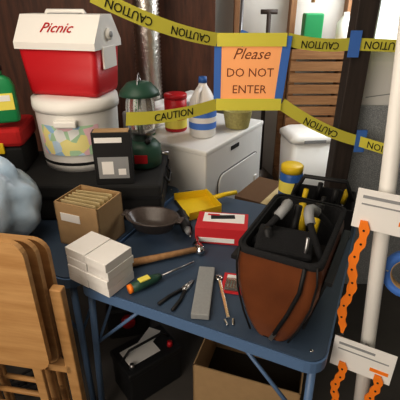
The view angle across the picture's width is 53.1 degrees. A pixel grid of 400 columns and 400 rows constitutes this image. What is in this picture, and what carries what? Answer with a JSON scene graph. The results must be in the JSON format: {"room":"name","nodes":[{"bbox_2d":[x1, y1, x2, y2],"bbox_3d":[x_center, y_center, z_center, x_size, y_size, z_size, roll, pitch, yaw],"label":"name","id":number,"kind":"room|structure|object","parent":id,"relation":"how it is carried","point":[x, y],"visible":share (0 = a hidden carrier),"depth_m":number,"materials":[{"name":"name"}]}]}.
{"room":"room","nodes":[
{"label":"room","id":0,"kind":"room"},
{"bbox_2d":[2,284,399,399],"bbox_3d":[0.100,1.084,1.506,4.600,0.100,4.900,0,27,0],"label":"floor","id":1,"kind":"structure","parent":0,"point":[388,330],"depth_m":2.03,"materials":[{"name":"concrete"}]},
{"bbox_2d":[1,369,37,395],"bbox_3d":[-0.832,0.772,1.891,0.321,0.106,0.319,-24,36,-39],"label":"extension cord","id":2,"kind":"object","parent":1,"relation":"on","point":[19,384],"visible":0.12,"depth_m":1.79,"materials":[{"name":"black plastic"}]},
{"bbox_2d":[0,233,86,399],"bbox_3d":[-0.677,0.545,1.397,0.510,1.040,0.260,5,27,9],"label":"tray table","id":3,"kind":"object","parent":1,"relation":"on","point":[36,329],"visible":1,"depth_m":1.27,"materials":[{"name":"brown wood"}]},
{"bbox_2d":[28,185,178,399],"bbox_3d":[-0.663,0.341,2.082,0.860,0.702,0.862,12,29,22],"label":"table","id":4,"kind":"object","parent":1,"relation":"on","point":[47,230],"visible":0.3,"depth_m":1.62,"materials":[{"name":"plastic"}]},
{"bbox_2d":[0,156,41,235],"bbox_3d":[-0.857,-0.029,1.547,0.465,0.446,0.269,0,27,0],"label":"plastic bag","id":5,"kind":"object","parent":4,"relation":"on","point":[20,195],"visible":0.9,"depth_m":1.52,"materials":[{"name":"plastic"}]},
{"bbox_2d":[53,184,124,243],"bbox_3d":[-0.445,0.069,1.630,0.200,0.195,0.172,10,29,19],"label":"cardboard box","id":6,"kind":"object","parent":4,"relation":"on","point":[84,209],"visible":0.94,"depth_m":1.57,"materials":[{"name":"cardboard"}]},
{"bbox_2d":[23,151,171,218],"bbox_3d":[-0.660,-0.084,1.952,1.040,0.172,0.456,0,27,0],"label":"trunk","id":7,"kind":"object","parent":4,"relation":"on","point":[149,187],"visible":0.31,"depth_m":1.76,"materials":[{"name":"black plastic"}]},
{"bbox_2d":[0,114,38,170],"bbox_3d":[-1.020,-0.279,1.875,0.440,0.243,0.256,-3,27,-5],"label":"toolbox","id":8,"kind":"object","parent":7,"relation":"on","point":[18,142],"visible":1,"depth_m":1.81,"materials":[{"name":"red plastic"}]},
{"bbox_2d":[0,65,20,122],"bbox_3d":[-0.841,-0.450,1.700,0.110,0.235,0.063,-9,28,-18],"label":"oil bottle","id":9,"kind":"object","parent":8,"relation":"on","point":[9,106],"visible":1,"depth_m":1.70,"materials":[{"name":"green plastic"}]},
{"bbox_2d":[31,90,118,171],"bbox_3d":[-0.581,-0.356,1.931,0.395,0.330,0.395,20,33,33],"label":"pail","id":10,"kind":"object","parent":7,"relation":"on","point":[65,123],"visible":0.72,"depth_m":1.77,"materials":[{"name":"white plastic"}]},
{"bbox_2d":[13,9,120,96],"bbox_3d":[-0.581,-0.667,1.795,0.416,0.346,0.260,6,28,12],"label":"cooler","id":11,"kind":"object","parent":10,"relation":"on","point":[64,52],"visible":1,"depth_m":1.70,"materials":[{"name":"red plastic"}]},
{"bbox_2d":[90,128,134,183],"bbox_3d":[-0.367,-0.184,1.700,0.160,0.233,0.058,-2,27,-4],"label":"product box","id":12,"kind":"object","parent":7,"relation":"on","point":[112,149],"visible":1,"depth_m":1.67,"materials":[{"name":"black cardboard"}]},
{"bbox_2d":[119,73,167,169],"bbox_3d":[-0.270,-0.364,1.837,0.184,0.428,0.184,-24,35,-38],"label":"lantern","id":13,"kind":"object","parent":7,"relation":"on","point":[139,94],"visible":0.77,"depth_m":1.80,"materials":[{"name":"green metal"}]},
{"bbox_2d":[0,0,215,150],"bbox_3d":[-0.950,-0.830,2.950,2.100,2.000,0.370,0,27,0],"label":"wall","id":14,"kind":"structure","parent":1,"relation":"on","point":[183,62],"depth_m":2.68,"materials":[{"name":"brown wood"}]},
{"bbox_2d":[105,303,150,338],"bbox_3d":[-0.374,0.584,2.079,0.220,0.271,0.150,-5,27,-9],"label":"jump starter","id":15,"kind":"object","parent":1,"relation":"on","point":[138,325],"visible":0.4,"depth_m":2.05,"materials":[{"name":"black plastic"}]},
{"bbox_2d":[110,324,181,399],"bbox_3d":[-0.245,0.729,1.823,0.270,0.245,0.190,-20,33,-33],"label":"battery","id":16,"kind":"object","parent":1,"relation":"on","point":[148,362],"visible":1,"depth_m":1.77,"materials":[{"name":"black plastic"}]},
{"bbox_2d":[132,0,162,100],"bbox_3d":[-0.317,-0.793,2.521,0.160,2.290,0.212,0,27,0],"label":"vent duct","id":17,"kind":"object","parent":1,"relation":"on","point":[147,44],"visible":0.3,"depth_m":2.38,"materials":[{"name":"silver metal"}]},
{"bbox_2d":[122,90,262,198],"bbox_3d":[-0.010,-0.097,2.580,0.584,1.030,0.694,16,31,29],"label":"dryer","id":18,"kind":"object","parent":1,"relation":"on","point":[229,160],"visible":0.41,"depth_m":2.22,"materials":[{"name":"white metal"}]},
{"bbox_2d":[163,91,186,131],"bbox_3d":[-0.141,-0.510,2.310,0.132,0.210,0.131,0,27,0],"label":"coffee canister","id":19,"kind":"object","parent":18,"relation":"on","point":[172,99],"visible":0.69,"depth_m":2.26,"materials":[{"name":"red plastic"}]},
{"bbox_2d":[189,76,216,138],"bbox_3d":[0.014,-0.511,2.191,0.154,0.320,0.154,-10,29,-19],"label":"jug","id":20,"kind":"object","parent":18,"relation":"on","point":[202,126],"visible":0.84,"depth_m":2.15,"materials":[{"name":"white plastic"}]},
{"bbox_2d":[223,110,251,129],"bbox_3d":[0.222,-0.486,2.378,0.172,0.105,0.172,0,27,0],"label":"bucket","id":21,"kind":"object","parent":18,"relation":"on","point":[234,119],"visible":0.88,"depth_m":2.32,"materials":[{"name":"yellow plastic"}]},
{"bbox_2d":[83,190,355,399],"bbox_3d":[0.131,0.508,1.754,0.860,0.702,0.862,12,29,22],"label":"table","id":22,"kind":"object","parent":1,"relation":"on","point":[307,352],"visible":0.44,"depth_m":1.34,"materials":[{"name":"plastic"}]},
{"bbox_2d":[65,231,133,297],"bbox_3d":[-0.348,0.220,1.398,0.195,0.134,0.131,16,31,29],"label":"box stack","id":23,"kind":"object","parent":22,"relation":"on","point":[102,264],"visible":1,"depth_m":1.35,"materials":[{"name":"white cardboard"}]},
{"bbox_2d":[121,206,183,234],"bbox_3d":[-0.191,0.089,1.619,0.255,0.058,0.160,7,28,13],"label":"frying pan","id":24,"kind":"object","parent":22,"relation":"on","point":[154,220],"visible":1,"depth_m":1.64,"materials":[{"name":"metal"}]},
{"bbox_2d":[126,261,193,293],"bbox_3d":[-0.132,0.266,1.418,0.270,0.039,0.038,-18,32,-31],"label":"screwdriver","id":25,"kind":"object","parent":22,"relation":"on","point":[143,282],"visible":1,"depth_m":1.37,"materials":[{"name":"green plastic"}]},
{"bbox_2d":[132,236,204,266],"bbox_3d":[-0.133,0.203,1.542,0.304,0.035,0.097,-10,29,-19],"label":"hammer","id":26,"kind":"object","parent":22,"relation":"on","point":[198,248],"visible":0.94,"depth_m":1.52,"materials":[{"name":"brown wood"}]},
{"bbox_2d":[157,280,193,311],"bbox_3d":[-0.070,0.314,1.350,0.067,0.012,0.161,16,31,28],"label":"pliers","id":27,"kind":"object","parent":22,"relation":"on","point":[183,289],"visible":1,"depth_m":1.33,"materials":[{"name":"black plastic"}]},
{"bbox_2d":[175,209,191,237],"bbox_3d":[-0.130,0.114,1.700,0.188,0.048,0.200,-6,28,-12],"label":"hose nozzle","id":28,"kind":"object","parent":22,"relation":"on","point":[186,227],"visible":0.28,"depth_m":1.69,"materials":[{"name":"black plastic"}]},
{"bbox_2d":[191,266,214,319],"bbox_3d":[0.013,0.308,1.352,0.058,0.022,0.248,3,27,5],"label":"stone","id":29,"kind":"object","parent":22,"relation":"on","point":[201,306],"visible":1,"depth_m":1.32,"materials":[{"name":"grey stone"}]},
{"bbox_2d":[174,189,236,219],"bbox_3d":[0.044,0.000,1.923,0.290,0.052,0.220,-10,29,-19],"label":"dustpan","id":30,"kind":"object","parent":22,"relation":"on","point":[192,202],"visible":0.9,"depth_m":1.94,"materials":[{"name":"yellow plastic"}]},
{"bbox_2d":[195,211,247,245],"bbox_3d":[0.092,0.117,1.666,0.210,0.078,0.137,4,27,7],"label":"carton","id":31,"kind":"object","parent":22,"relation":"on","point":[210,227],"visible":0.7,"depth_m":1.62,"materials":[{"name":"red cardboard"}]},
{"bbox_2d":[215,275,233,325],"bbox_3d":[0.079,0.327,1.330,0.034,0.007,0.246,-3,27,-6],"label":"hammer","id":32,"kind":"object","parent":22,"relation":"on","point":[216,276],"visible":1,"depth_m":1.32,"materials":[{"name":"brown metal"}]},
{"bbox_2d":[222,272,240,294],"bbox_3d":[0.116,0.287,1.400,0.075,0.015,0.110,6,28,11],"label":"blister pack","id":33,"kind":"object","parent":22,"relation":"on","point":[229,283],"visible":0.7,"depth_m":1.38,"materials":[{"name":"red plastic"}]},
{"bbox_2d":[235,177,278,204],"bbox_3d":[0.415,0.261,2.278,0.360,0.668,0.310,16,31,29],"label":"book","id":34,"kind":"object","parent":22,"relation":"on","point":[261,190],"visible":0.21,"depth_m":2.15,"materials":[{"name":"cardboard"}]},
{"bbox_2d":[278,161,303,194],"bbox_3d":[0.465,-0.099,2.050,0.118,0.180,0.116,0,27,0],"label":"plastic jar","id":35,"kind":"object","parent":34,"relation":"on","point":[291,173],"visible":0.77,"depth_m":2.00,"materials":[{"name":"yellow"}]},
{"bbox_2d":[231,193,350,342],"bbox_3d":[0.284,0.173,1.232,0.284,0.371,0.386,13,30,24],"label":"tool bag","id":36,"kind":"object","parent":22,"relation":"on","point":[286,259],"visible":1,"depth_m":1.11,"materials":[{"name":"brown leather"}]},
{"bbox_2d":[290,174,355,236],"bbox_3d":[0.526,0.004,1.724,0.265,0.225,0.197,10,29,19],"label":"tote","id":37,"kind":"object","parent":22,"relation":"on","point":[346,198],"visible":0.52,"depth_m":1.72,"materials":[{"name":"black plastic"}]},
{"bbox_2d":[239,0,243,32],"bbox_3d":[0.270,-0.682,3.122,0.220,1.581,0.162,0,27,0],"label":"push broom","id":38,"kind":"object","parent":1,"relation":"on","point":[242,1],"visible":0.02,"depth_m":2.86,"materials":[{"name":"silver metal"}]},
{"bbox_2d":[193,338,303,399],"bbox_3d":[0.222,0.748,1.727,0.420,0.300,0.320,9,28,17],"label":"box","id":39,"kind":"object","parent":1,"relation":"on","point":[220,371],"visible":0.68,"depth_m":1.69,"materials":[{"name":"cardboard"}]},
{"bbox_2d":[259,9,277,179],"bbox_3d":[0.498,-0.664,3.158,0.220,1.516,0.161,0,27,0],"label":"shovel","id":40,"kind":"object","parent":1,"relation":"on","point":[263,172],"visible":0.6,"depth_m":3.16,"materials":[{"name":"black metal"}]},
{"bbox_2d":[278,124,330,186],"bbox_3d":[0.747,-0.147,2.954,0.320,0.780,0.307,-4,27,-7],"label":"trash can","id":41,"kind":"object","parent":1,"relation":"on","point":[300,143],"visible":0.49,"depth_m":2.73,"materials":[{"name":"white plastic"}]},
{"bbox_2d":[272,12,349,180],"bbox_3d":[0.938,-0.629,3.104,0.620,1.502,0.318,0,27,0],"label":"wooden shelving unit","id":42,"kind":"object","parent":1,"relation":"on","point":[312,23],"visible":0.42,"depth_m":2.82,"materials":[{"name":"brown wood"}]},
{"bbox_2d":[324,0,379,189],"bbox_3d":[0.717,-0.609,1.856,0.090,2.600,0.090,0,27,0],"label":"support post","id":43,"kind":"object","parent":1,"relation":"on","point":[364,13],"visible":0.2,"depth_m":1.87,"materials":[{"name":"brown wood"}]},
{"bbox_2d":[90,0,395,153],"bbox_3d":[0.312,-0.471,1.644,1.390,0.714,0.277,-4,27,-7],"label":"caution tape","id":44,"kind":"object","parent":43,"relation":"attached to","point":[355,43],"visible":0.94,"depth_m":1.68,"materials":[{"name":"yellow plastic"}]},
{"bbox_2d":[214,30,292,102],"bbox_3d":[0.219,-0.550,1.694,0.319,0.318,0.003,0,27,0],"label":"sign","id":45,"kind":"object","parent":44,"relation":"attached to","point":[239,72],"visible":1,"depth_m":1.70,"materials":[{"name":"orange paper"}]},
{"bbox_2d":[344,105,399,283],"bbox_3d":[1.077,0.025,2.250,0.600,1.112,0.023,0,27,0],"label":"board","id":46,"kind":"object","parent":1,"relation":"on","point":[365,167],"visible":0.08,"depth_m":2.15,"materials":[{"name":"grey"}]},
{"bbox_2d":[353,14,399,399],"bbox_3d":[0.491,0.173,1.106,0.054,1.895,0.308,-7,28,-13],"label":"pvc pipe","id":47,"kind":"object","parent":1,"relation":"on","point":[390,164],"visible":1,"depth_m":1.06,"materials":[{"name":"white plastic"}]},
{"bbox_2d":[330,335,397,399],"bbox_3d":[0.472,0.598,1.233,0.170,0.401,0.050,14,30,26],"label":"pack","id":48,"kind":"object","parent":47,"relation":"attached to","point":[377,365],"visible":1,"depth_m":1.17,"materials":[{"name":"white"}]},
{"bbox_2d":[337,187,399,335],"bbox_3d":[0.478,0.198,1.088,0.168,0.471,0.043,8,28,15],"label":"pack","id":49,"kind":"object","parent":47,"relation":"attached to","point":[377,211],"visible":1,"depth_m":1.03},
{"bbox_2d":[384,251,399,296],"bbox_3d":[0.583,0.208,1.130,0.132,0.137,0.089,14,30,26],"label":"tape roll","id":50,"kind":"object","parent":47,"relation":"hanging from","point":[392,285],"visible":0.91,"depth_m":1.13,"materials":[{"name":"blue plastic"}]},
{"bbox_2d":[215,0,351,180],"bbox_3d":[0.100,-1.233,3.081,4.600,2.600,0.190,0,27,0],"label":"wall","id":51,"kind":"structure","parent":0,"point":[288,19],"depth_m":3.01,"materials":[{"name":"white paint"}]},
{"bbox_3d":[1.563,-0.668,1.972,1.673,2.600,0.100,0,27,0],"label":"wall","id":52,"kind":"structure","parent":0,"visible":0},
{"bbox_2d":[361,0,399,104],"bbox_3d":[1.227,-0.395,2.042,0.900,2.050,0.118,0,27,0],"label":"window","id":53,"kind":"structure","parent":52,"relation":"in","point":[387,21],"depth_m":1.84,"materials":[{"name":"white"}]},
{"bbox_2d":[361,62,393,103],"bbox_3d":[0.962,-0.572,1.959,0.340,0.200,0.003,0,27,0],"label":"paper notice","id":54,"kind":"object","parent":53,"relation":"attached to","point":[377,87],"visible":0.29,"depth_m":1.96,"materials":[{"name":"white paper"}]}
]}

